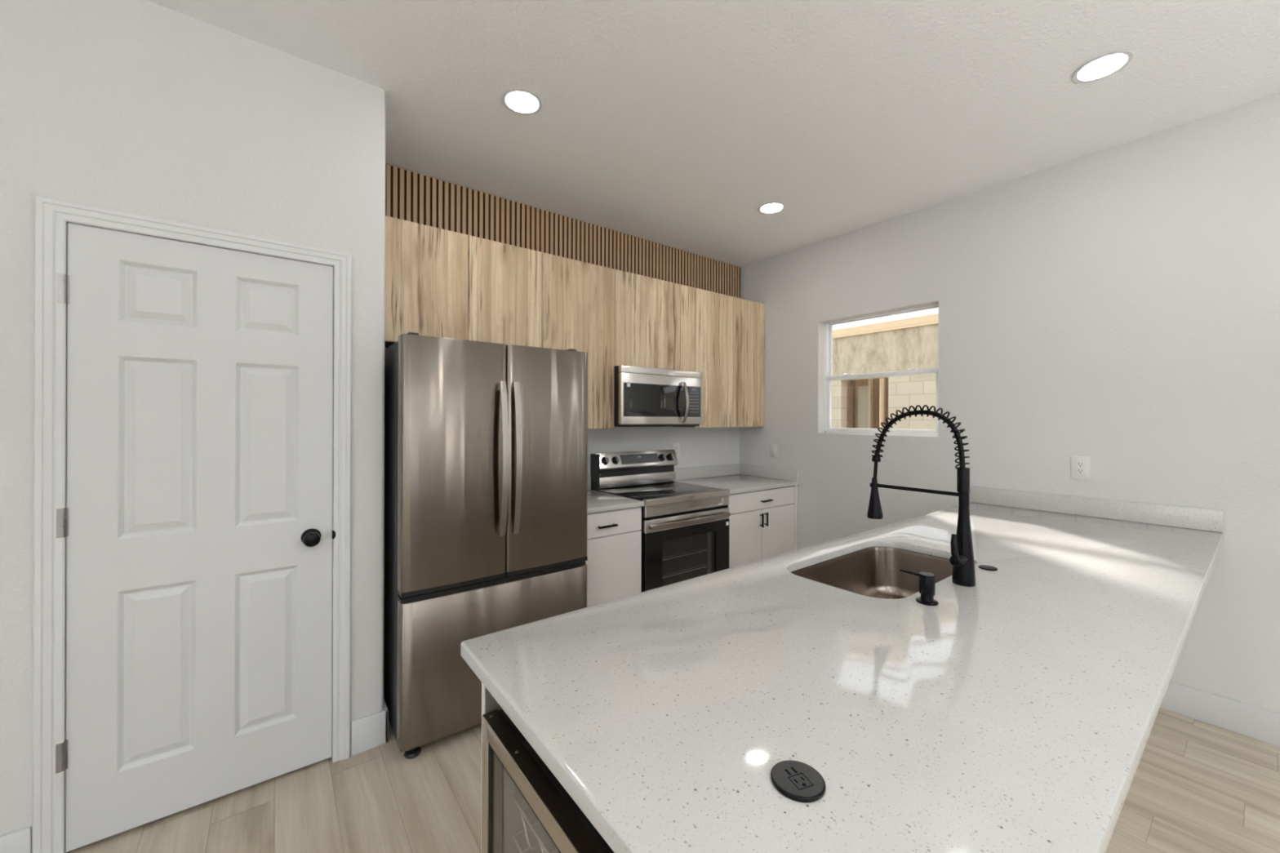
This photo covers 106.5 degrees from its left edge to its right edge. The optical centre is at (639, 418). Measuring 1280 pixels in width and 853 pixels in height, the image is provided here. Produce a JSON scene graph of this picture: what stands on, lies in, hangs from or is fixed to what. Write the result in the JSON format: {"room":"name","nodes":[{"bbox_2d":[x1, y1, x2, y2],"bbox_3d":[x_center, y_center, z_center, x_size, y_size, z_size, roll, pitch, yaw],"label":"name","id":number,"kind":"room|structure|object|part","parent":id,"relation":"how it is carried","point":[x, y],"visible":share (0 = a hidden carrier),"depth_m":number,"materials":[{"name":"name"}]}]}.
{"room":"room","nodes":[
{"label":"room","id":0,"kind":"room"},
{"bbox_2d":[0,0,385,850],"bbox_3d":[-2.793,-0.017,1.259,3.683,2.864,0.691,0,0,-37],"label":"wall","id":1,"kind":"structure","parent":0,"point":[140,107],"depth_m":1.68,"materials":[{"name":"white paint"}]},
{"bbox_2d":[0,826,31,852],"bbox_3d":[-2.977,1.343,0.679,2.695,0.143,0.014,0,0,-37],"label":"baseboard","id":2,"kind":"structure","parent":1,"relation":"attached to","point":[20,841],"depth_m":1.48,"materials":[{"name":"white paint"}]},
{"bbox_2d":[31,195,351,852],"bbox_3d":[-1.590,0.361,1.798,0.852,2.116,0.132,0,0,-37],"label":"trim","id":3,"kind":"structure","parent":1,"relation":"attached to","point":[52,216],"depth_m":1.53,"materials":[{"name":"white paint"}]},
{"bbox_2d":[55,222,335,852],"bbox_3d":[-1.557,0.384,1.748,0.754,2.034,0.107,0,0,-37],"label":"door","id":4,"kind":"structure","parent":1,"relation":"in","point":[196,522],"depth_m":1.73,"materials":[{"name":"white paint"}]},
{"bbox_3d":[-1.313,0.478,1.911,0.068,0.068,0.071,0,0,-37],"label":"knob","id":5,"kind":"part","parent":4,"relation":"part of","materials":[{"name":"black metal"}]},
{"bbox_3d":[-1.268,0.478,1.980,0.013,0.034,0.015,0,0,-37],"label":"latch plate","id":6,"kind":"part","parent":4,"relation":"part of","materials":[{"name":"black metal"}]},
{"bbox_2d":[351,698,388,755],"bbox_3d":[-1.225,1.349,2.141,0.140,0.143,0.215,0,0,-37],"label":"baseboard","id":7,"kind":"structure","parent":1,"relation":"attached to","point":[370,731],"depth_m":2.06,"materials":[{"name":"white paint"}]},
{"bbox_2d":[384,347,739,475],"bbox_3d":[-1.901,-0.014,2.499,7.004,2.864,0.200,0,0,-37],"label":"wall","id":8,"kind":"structure","parent":0,"point":[699,446],"depth_m":4.09,"materials":[{"name":"white paint"}]},
{"bbox_2d":[384,215,468,347],"bbox_3d":[-1.245,-0.721,2.669,0.478,0.642,0.274,0,0,-37],"label":"upper cabinet","id":9,"kind":"object","parent":8,"relation":"attached to","point":[427,267],"visible":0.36,"depth_m":2.57,"materials":[{"name":"brown wood"}]},
{"bbox_2d":[467,235,542,347],"bbox_3d":[-0.874,-0.720,2.952,0.451,0.642,0.274,0,0,-37],"label":"upper cabinet","id":10,"kind":"object","parent":8,"relation":"attached to","point":[504,288],"visible":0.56,"depth_m":2.83,"materials":[{"name":"brown wood"}]},
{"bbox_2d":[385,163,740,297],"bbox_3d":[-0.286,-1.208,3.587,3.117,0.462,0.021,0,0,-37],"label":"panel","id":11,"kind":"object","parent":8,"relation":"attached to","point":[412,197],"visible":0.47,"depth_m":3.28,"materials":[{"name":"brown wood"}]},
{"bbox_2d":[542,252,614,428],"bbox_3d":[-0.477,-0.487,3.255,0.545,1.105,0.274,0,0,-37],"label":"upper cabinet","id":12,"kind":"object","parent":8,"relation":"attached to","point":[578,297],"visible":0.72,"depth_m":3.18,"materials":[{"name":"brown wood"}]},
{"bbox_2d":[587,475,591,489],"bbox_3d":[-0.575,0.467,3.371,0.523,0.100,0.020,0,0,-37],"label":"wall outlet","id":13,"kind":"structure","parent":8,"relation":"attached to","point":[588,477],"depth_m":3.51,"materials":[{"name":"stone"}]},
{"bbox_2d":[613,269,695,371],"bbox_3d":[0.050,-0.703,3.655,0.772,0.670,0.274,0,0,-37],"label":"upper cabinet","id":14,"kind":"object","parent":8,"relation":"attached to","point":[655,319],"visible":0.66,"depth_m":3.52,"materials":[{"name":"brown wood"}]},
{"bbox_3d":[-0.027,-0.703,3.436,0.383,0.670,0.018,0,0,-37],"label":"cabinet door","id":15,"kind":"part","parent":14,"relation":"part of","materials":[{"name":"brown wood"}]},
{"bbox_2d":[613,365,702,426],"bbox_3d":[0.078,-0.155,3.600,0.772,0.422,0.445,0,0,-37],"label":"microwave oven","id":16,"kind":"object","parent":14,"relation":"attached to","point":[644,397],"visible":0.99,"depth_m":3.42,"materials":[{"name":"silver metal"}]},
{"bbox_3d":[0.106,-0.132,3.411,0.547,0.231,0.004,0,0,-37],"label":"door glass","id":17,"kind":"part","parent":16,"relation":"part of","materials":[{"name":"black glass"}]},
{"bbox_3d":[0.169,-0.340,3.480,0.770,0.045,0.033,0,0,-37],"label":"vent panel","id":18,"kind":"part","parent":16,"relation":"part of","materials":[{"name":"silver metal"}]},
{"bbox_3d":[0.335,-0.123,3.552,0.027,0.304,0.057,0,0,-37],"label":"handle","id":19,"kind":"part","parent":16,"relation":"part of","materials":[{"name":"silver metal"}]},
{"bbox_3d":[0.396,-0.131,3.632,0.181,0.231,0.004,0,0,-37],"label":"control panel","id":20,"kind":"part","parent":16,"relation":"part of","materials":[{"name":"grey"}]},
{"bbox_3d":[0.281,-0.702,3.671,0.383,0.670,0.018,0,0,-37],"label":"cabinet door","id":21,"kind":"part","parent":14,"relation":"part of","materials":[{"name":"brown wood"}]},
{"bbox_2d":[672,443,679,457],"bbox_3d":[0.307,0.268,4.051,0.080,0.127,0.008,0,0,-37],"label":"wall outlet","id":22,"kind":"object","parent":8,"relation":"attached to","point":[676,446],"visible":0.78,"depth_m":4.06,"materials":[{"name":"white plastic"}]},
{"bbox_2d":[672,288,764,427],"bbox_3d":[0.699,-0.483,4.151,0.859,1.105,0.274,0,0,-37],"label":"upper cabinet","id":23,"kind":"object","parent":8,"relation":"attached to","point":[730,331],"visible":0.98,"depth_m":4.03,"materials":[{"name":"brown wood"}]},
{"bbox_3d":[0.608,-0.483,3.921,0.434,1.105,0.018,0,0,-37],"label":"cabinet door","id":24,"kind":"part","parent":23,"relation":"part of","materials":[{"name":"brown wood"}]},
{"bbox_3d":[0.951,-0.482,4.182,0.419,1.105,0.018,0,0,-37],"label":"cabinet door","id":25,"kind":"part","parent":23,"relation":"part of","materials":[{"name":"brown wood"}]},
{"bbox_2d":[674,463,799,481],"bbox_3d":[0.798,0.472,4.019,0.863,0.100,0.654,0,0,-37],"label":"backsplash","id":26,"kind":"structure","parent":8,"relation":"attached to","point":[692,473],"depth_m":4.24,"materials":[{"name":"stone"}]},
{"bbox_2d":[67,707,1279,852],"bbox_3d":[0.549,1.526,-0.559,7.204,0.200,8.040,0,0,-37],"label":"floor","id":27,"kind":"structure","parent":0,"point":[1197,786],"depth_m":1.75,"materials":[{"name":"wood"}]},
{"bbox_2d":[383,332,587,759],"bbox_3d":[-0.845,0.529,2.517,0.890,1.785,0.874,0,0,-37],"label":"refrigerator","id":28,"kind":"object","parent":27,"relation":"on","point":[486,443],"visible":0.89,"depth_m":2.14,"materials":[{"name":"grey metal"}]},
{"bbox_3d":[-0.820,0.183,2.118,0.444,1.064,0.082,0,0,-37],"label":"door","id":29,"kind":"part","parent":28,"relation":"part of","materials":[{"name":"silver metal"}]},
{"bbox_3d":[-0.645,1.066,2.253,0.890,0.608,0.082,0,0,-37],"label":"freezer drawer","id":30,"kind":"part","parent":28,"relation":"part of","materials":[{"name":"silver metal"}]},
{"bbox_3d":[-0.625,0.181,2.179,0.027,0.705,0.070,0,0,-37],"label":"handle","id":31,"kind":"part","parent":28,"relation":"part of","materials":[{"name":"silver metal"}]},
{"bbox_3d":[-0.574,0.181,2.217,0.027,0.705,0.070,0,0,-37],"label":"handle","id":32,"kind":"part","parent":28,"relation":"part of","materials":[{"name":"silver metal"}]},
{"bbox_3d":[-0.463,0.185,2.389,0.440,1.064,0.082,0,0,-37],"label":"door","id":33,"kind":"part","parent":28,"relation":"part of","materials":[{"name":"silver metal"}]},
{"bbox_2d":[480,682,502,852],"bbox_3d":[-0.110,0.985,1.266,0.614,0.877,0.028,0,0,-37],"label":"end panel","id":34,"kind":"object","parent":27,"relation":"on","point":[489,704],"visible":0.03,"depth_m":1.08,"materials":[{"name":"white laminate"}]},
{"bbox_3d":[-0.113,0.985,1.269,0.614,0.877,0.020,0,0,-37],"label":"panel","id":35,"kind":"part","parent":34,"relation":"part of","materials":[{"name":"white laminate"}]},
{"bbox_2d":[481,709,614,852],"bbox_3d":[0.062,1.036,1.004,0.598,0.776,0.574,0,0,-37],"label":"wine cooler","id":36,"kind":"object","parent":27,"relation":"on","point":[526,808],"visible":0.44,"depth_m":0.98,"materials":[{"name":"silver metal"}]},
{"bbox_2d":[585,506,641,607],"bbox_3d":[-0.379,0.986,3.112,0.520,0.874,0.670,0,0,-37],"label":"base cabinet","id":37,"kind":"object","parent":27,"relation":"on","point":[614,537],"visible":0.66,"depth_m":2.90,"materials":[{"name":"grey wood"}]},
{"bbox_3d":[-0.194,0.639,2.851,0.130,0.013,0.032,0,0,-37],"label":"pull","id":38,"kind":"part","parent":37,"relation":"part of","materials":[{"name":"black metal"}]},
{"bbox_3d":[-0.198,0.629,2.879,0.508,0.142,0.018,0,0,-37],"label":"drawer","id":39,"kind":"part","parent":37,"relation":"part of","materials":[{"name":"white laminate"}]},
{"bbox_2d":[586,475,644,513],"bbox_3d":[-0.381,0.483,3.116,0.523,0.130,0.661,0,0,-37],"label":"countertop","id":40,"kind":"structure","parent":37,"relation":"on","point":[597,501],"depth_m":3.00,"materials":[{"name":"stone"}]},
{"bbox_2d":[590,448,730,592],"bbox_3d":[0.162,0.839,3.492,0.782,1.172,0.720,0,0,-37],"label":"electric stove","id":41,"kind":"object","parent":27,"relation":"on","point":[685,530],"visible":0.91,"depth_m":3.34,"materials":[{"name":"silver metal"}]},
{"bbox_3d":[-0.255,0.309,3.520,0.060,0.057,0.035,0,0,-37],"label":"knob","id":42,"kind":"part","parent":41,"relation":"part of","materials":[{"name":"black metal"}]},
{"bbox_3d":[-0.182,0.309,3.576,0.060,0.057,0.035,0,0,-37],"label":"knob","id":43,"kind":"part","parent":41,"relation":"part of","materials":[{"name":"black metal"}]},
{"bbox_3d":[-0.015,0.473,3.728,0.762,0.082,0.022,0,0,-37],"label":"guard plate","id":44,"kind":"part","parent":41,"relation":"part of","materials":[{"name":"silver metal"}]},
{"bbox_2d":[599,481,721,501],"bbox_3d":[0.157,0.523,3.494,0.764,0.016,0.557,0,0,-37],"label":"cooktop","id":45,"kind":"object","parent":41,"relation":"in","point":[641,491],"depth_m":3.49,"materials":[{"name":"black glass"}]},
{"bbox_3d":[0.183,0.310,3.854,0.060,0.057,0.035,0,0,-37],"label":"knob","id":46,"kind":"part","parent":41,"relation":"part of","materials":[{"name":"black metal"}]},
{"bbox_3d":[0.254,0.310,3.909,0.060,0.057,0.035,0,0,-37],"label":"knob","id":47,"kind":"part","parent":41,"relation":"part of","materials":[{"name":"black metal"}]},
{"bbox_3d":[0.333,0.684,3.263,0.772,0.082,0.036,0,0,-37],"label":"oven door","id":48,"kind":"part","parent":41,"relation":"part of","materials":[{"name":"silver metal"}]},
{"bbox_3d":[0.338,0.973,3.255,0.772,0.494,0.016,0,0,-37],"label":"door glass","id":49,"kind":"part","parent":41,"relation":"part of","materials":[{"name":"black glass"}]},
{"bbox_2d":[662,531,713,586],"bbox_3d":[0.321,0.945,3.277,0.517,0.320,0.002,0,0,-37],"label":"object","id":50,"kind":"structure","parent":41,"relation":"in","point":[688,557],"depth_m":3.28,"materials":[{"name":"black glass"}]},
{"bbox_3d":[0.365,0.688,3.230,0.731,0.030,0.058,0,0,-37],"label":"handle","id":51,"kind":"part","parent":41,"relation":"part of","materials":[{"name":"silver metal"}]},
{"bbox_2d":[728,484,797,568],"bbox_3d":[0.802,0.990,4.012,0.858,0.874,0.670,0,0,-37],"label":"base cabinet","id":52,"kind":"object","parent":27,"relation":"on","point":[763,523],"visible":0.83,"depth_m":3.74,"materials":[{"name":"grey wood"}]},
{"bbox_2d":[674,463,799,494],"bbox_3d":[0.800,0.487,4.016,0.863,0.130,0.661,0,0,-37],"label":"countertop","id":53,"kind":"structure","parent":52,"relation":"on","point":[736,477],"depth_m":4.11,"materials":[{"name":"stone"}]},
{"bbox_3d":[0.795,1.015,3.637,0.385,0.611,0.018,0,0,-37],"label":"cabinet door","id":54,"kind":"part","parent":52,"relation":"part of","materials":[{"name":"white laminate"}]},
{"bbox_3d":[0.967,0.633,3.767,0.813,0.142,0.018,0,0,-37],"label":"drawer","id":55,"kind":"part","parent":52,"relation":"part of","materials":[{"name":"white laminate"}]},
{"bbox_3d":[0.948,0.790,3.721,0.011,0.107,0.032,0,0,-37],"label":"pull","id":56,"kind":"part","parent":52,"relation":"part of","materials":[{"name":"black metal"}]},
{"bbox_3d":[0.993,0.787,3.755,0.011,0.107,0.032,0,0,-37],"label":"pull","id":57,"kind":"part","parent":52,"relation":"part of","materials":[{"name":"black metal"}]},
{"bbox_3d":[0.995,0.642,3.757,0.120,0.013,0.032,0,0,-37],"label":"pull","id":58,"kind":"part","parent":52,"relation":"part of","materials":[{"name":"black metal"}]},
{"bbox_3d":[1.120,1.016,3.885,0.424,0.611,0.018,0,0,-37],"label":"cabinet door","id":59,"kind":"part","parent":52,"relation":"part of","materials":[{"name":"white laminate"}]},
{"bbox_3d":[1.313,0.990,1.978,2.511,0.877,0.654,0,0,-37],"label":"base cabinet","id":60,"kind":"object","parent":27,"relation":"on","visible":0},
{"bbox_2d":[460,502,1223,852],"bbox_3d":[1.146,0.535,1.663,3.164,0.030,1.008,0,0,-37],"label":"countertop","id":61,"kind":"structure","parent":60,"relation":"on","point":[1015,712],"depth_m":0.90,"materials":[{"name":"stone"}]},
{"bbox_2d":[770,760,826,802],"bbox_3d":[0.224,0.513,0.680,0.074,0.007,0.074,0,0,-37],"label":"outlet","id":62,"kind":"object","parent":61,"relation":"attached to","point":[797,781],"visible":1,"depth_m":0.67,"materials":[{"name":"black plastic"}]},
{"bbox_2d":[791,546,952,599],"bbox_3d":[0.875,0.651,1.716,0.749,0.202,0.418,0,0,-37],"label":"sink","id":63,"kind":"object","parent":61,"relation":"in","point":[872,571],"visible":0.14,"depth_m":1.99,"materials":[{"name":"silver metal"}]},
{"bbox_2d":[899,568,938,605],"bbox_3d":[0.799,0.479,1.371,0.055,0.080,0.100,0,0,-37],"label":"soap dispenser","id":64,"kind":"object","parent":61,"relation":"on","point":[926,580],"visible":1,"depth_m":1.34,"materials":[{"name":"black metal"}]},
{"bbox_3d":[0.783,0.446,1.387,0.007,0.010,0.056,0,0,-42],"label":"spout","id":65,"kind":"part","parent":64,"relation":"part of","materials":[{"name":"black metal"}]},
{"bbox_2d":[866,404,975,586],"bbox_3d":[0.921,0.235,1.605,0.108,0.567,0.338,0,0,-37],"label":"kitchen faucet","id":66,"kind":"object","parent":61,"relation":"on","point":[962,559],"visible":1,"depth_m":1.51,"materials":[{"name":"black metal"}]},
{"bbox_3d":[0.930,0.240,1.631,0.030,0.014,0.291,0,0,-37],"label":"dock arm","id":67,"kind":"part","parent":66,"relation":"part of","materials":[{"name":"black metal"}]},
{"bbox_3d":[0.986,0.406,1.481,0.061,0.098,0.036,0,0,-37],"label":"lever handle","id":68,"kind":"part","parent":66,"relation":"part of","materials":[{"name":"black metal"}]},
{"bbox_2d":[978,564,997,570],"bbox_3d":[1.211,0.517,1.663,0.055,0.006,0.055,0,0,-37],"label":"cover","id":69,"kind":"object","parent":61,"relation":"on","point":[987,567],"visible":1,"depth_m":1.65,"materials":[{"name":"black metal"}]},
{"bbox_2d":[146,0,1279,267],"bbox_3d":[0.559,-1.539,-0.559,7.204,0.200,8.040,0,0,-37],"label":"ceiling","id":70,"kind":"structure","parent":0,"point":[672,123],"depth_m":2.08,"materials":[{"name":"white paint"}]},
{"bbox_2d":[502,88,542,115],"bbox_3d":[-0.535,-1.439,2.172,0.176,0.005,0.176,0,0,-37],"label":"recessed light","id":71,"kind":"object","parent":70,"relation":"in","point":[519,101],"visible":1,"depth_m":2.17,"materials":[{"name":"white paint"}]},
{"bbox_2d":[758,202,785,213],"bbox_3d":[0.896,-1.435,3.252,0.176,0.005,0.176,0,0,-37],"label":"recessed light","id":72,"kind":"object","parent":70,"relation":"in","point":[771,207],"visible":1,"depth_m":3.25,"materials":[{"name":"white paint"}]},
{"bbox_2d":[1072,50,1133,83],"bbox_3d":[1.880,-1.431,1.946,0.176,0.005,0.176,0,0,-37],"label":"recessed light","id":73,"kind":"object","parent":70,"relation":"in","point":[1105,65],"visible":1,"depth_m":1.94,"materials":[{"name":"white paint"}]},
{"bbox_2d":[739,93,1279,713],"bbox_3d":[3.339,0.003,1.564,0.200,2.864,8.040,0,0,-37],"label":"wall","id":74,"kind":"structure","parent":0,"point":[1117,307],"depth_m":2.56,"materials":[{"name":"white paint"}]},
{"bbox_2d":[769,444,777,457],"bbox_3d":[1.181,0.281,4.223,0.008,0.118,0.078,0,0,-37],"label":"light switch","id":75,"kind":"object","parent":74,"relation":"attached to","point":[773,447],"visible":1,"depth_m":4.22,"materials":[{"name":"white plastic"}]},
{"bbox_2d":[822,303,938,435],"bbox_3d":[1.806,-0.335,3.599,0.081,0.904,0.884,0,0,-37],"label":"window","id":76,"kind":"structure","parent":74,"relation":"in","point":[828,326],"depth_m":3.71,"materials":[{"name":"white plastic"}]},
{"bbox_3d":[1.793,-0.125,3.590,0.034,0.444,0.836,0,0,-37],"label":"sash","id":77,"kind":"part","parent":76,"relation":"part of","materials":[{"name":"white plastic"}]},
{"bbox_3d":[1.823,-0.548,3.611,0.026,0.465,0.836,0,0,-37],"label":"sash","id":78,"kind":"part","parent":76,"relation":"part of","materials":[{"name":"white plastic"}]},
{"bbox_2d":[1071,455,1090,479],"bbox_3d":[2.408,0.267,2.613,0.008,0.127,0.080,0,0,-37],"label":"wall outlet","id":79,"kind":"object","parent":74,"relation":"attached to","point":[1080,465],"visible":1,"depth_m":2.61,"materials":[{"name":"white plastic"}]},
{"bbox_2d":[1075,461,1084,474],"bbox_3d":[2.406,0.267,2.612,0.002,0.067,0.034,0,0,-37],"label":"receptacle","id":80,"kind":"object","parent":79,"relation":"attached to","point":[1080,465],"depth_m":2.61,"materials":[{"name":"white plastic"}]},
{"bbox_2d":[970,485,1223,532],"bbox_3d":[2.397,0.474,2.615,0.020,0.100,1.008,0,0,-37],"label":"backsplash","id":81,"kind":"structure","parent":74,"relation":"attached to","point":[1206,519],"depth_m":2.52,"materials":[{"name":"stone"}]},
{"bbox_2d":[1160,681,1279,746],"bbox_3d":[4.035,1.365,0.469,0.014,0.143,5.049,0,0,-37],"label":"baseboard","id":82,"kind":"structure","parent":74,"relation":"attached to","point":[1240,717],"depth_m":2.21,"materials":[{"name":"white paint"}]},
{"label":"outside","id":83,"kind":"structure","parent":0,"visible":0},
{"bbox_3d":[1.964,1.805,4.015,36.000,0.150,36.000,0,0,-37],"label":"ground","id":84,"kind":"structure","parent":83,"visible":0},
{"bbox_2d":[831,313,938,429],"bbox_3d":[3.998,0.069,8.704,0.990,3.335,15.000,0,0,-37],"label":"window","id":85,"kind":"structure","parent":84,"relation":"on","point":[901,344],"depth_m":7.93,"materials":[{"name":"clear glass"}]},
{"bbox_3d":[3.720,-1.524,8.489,0.280,0.150,15.000,0,0,-37],"label":"plate","id":86,"kind":"part","parent":85,"relation":"part of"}
]}

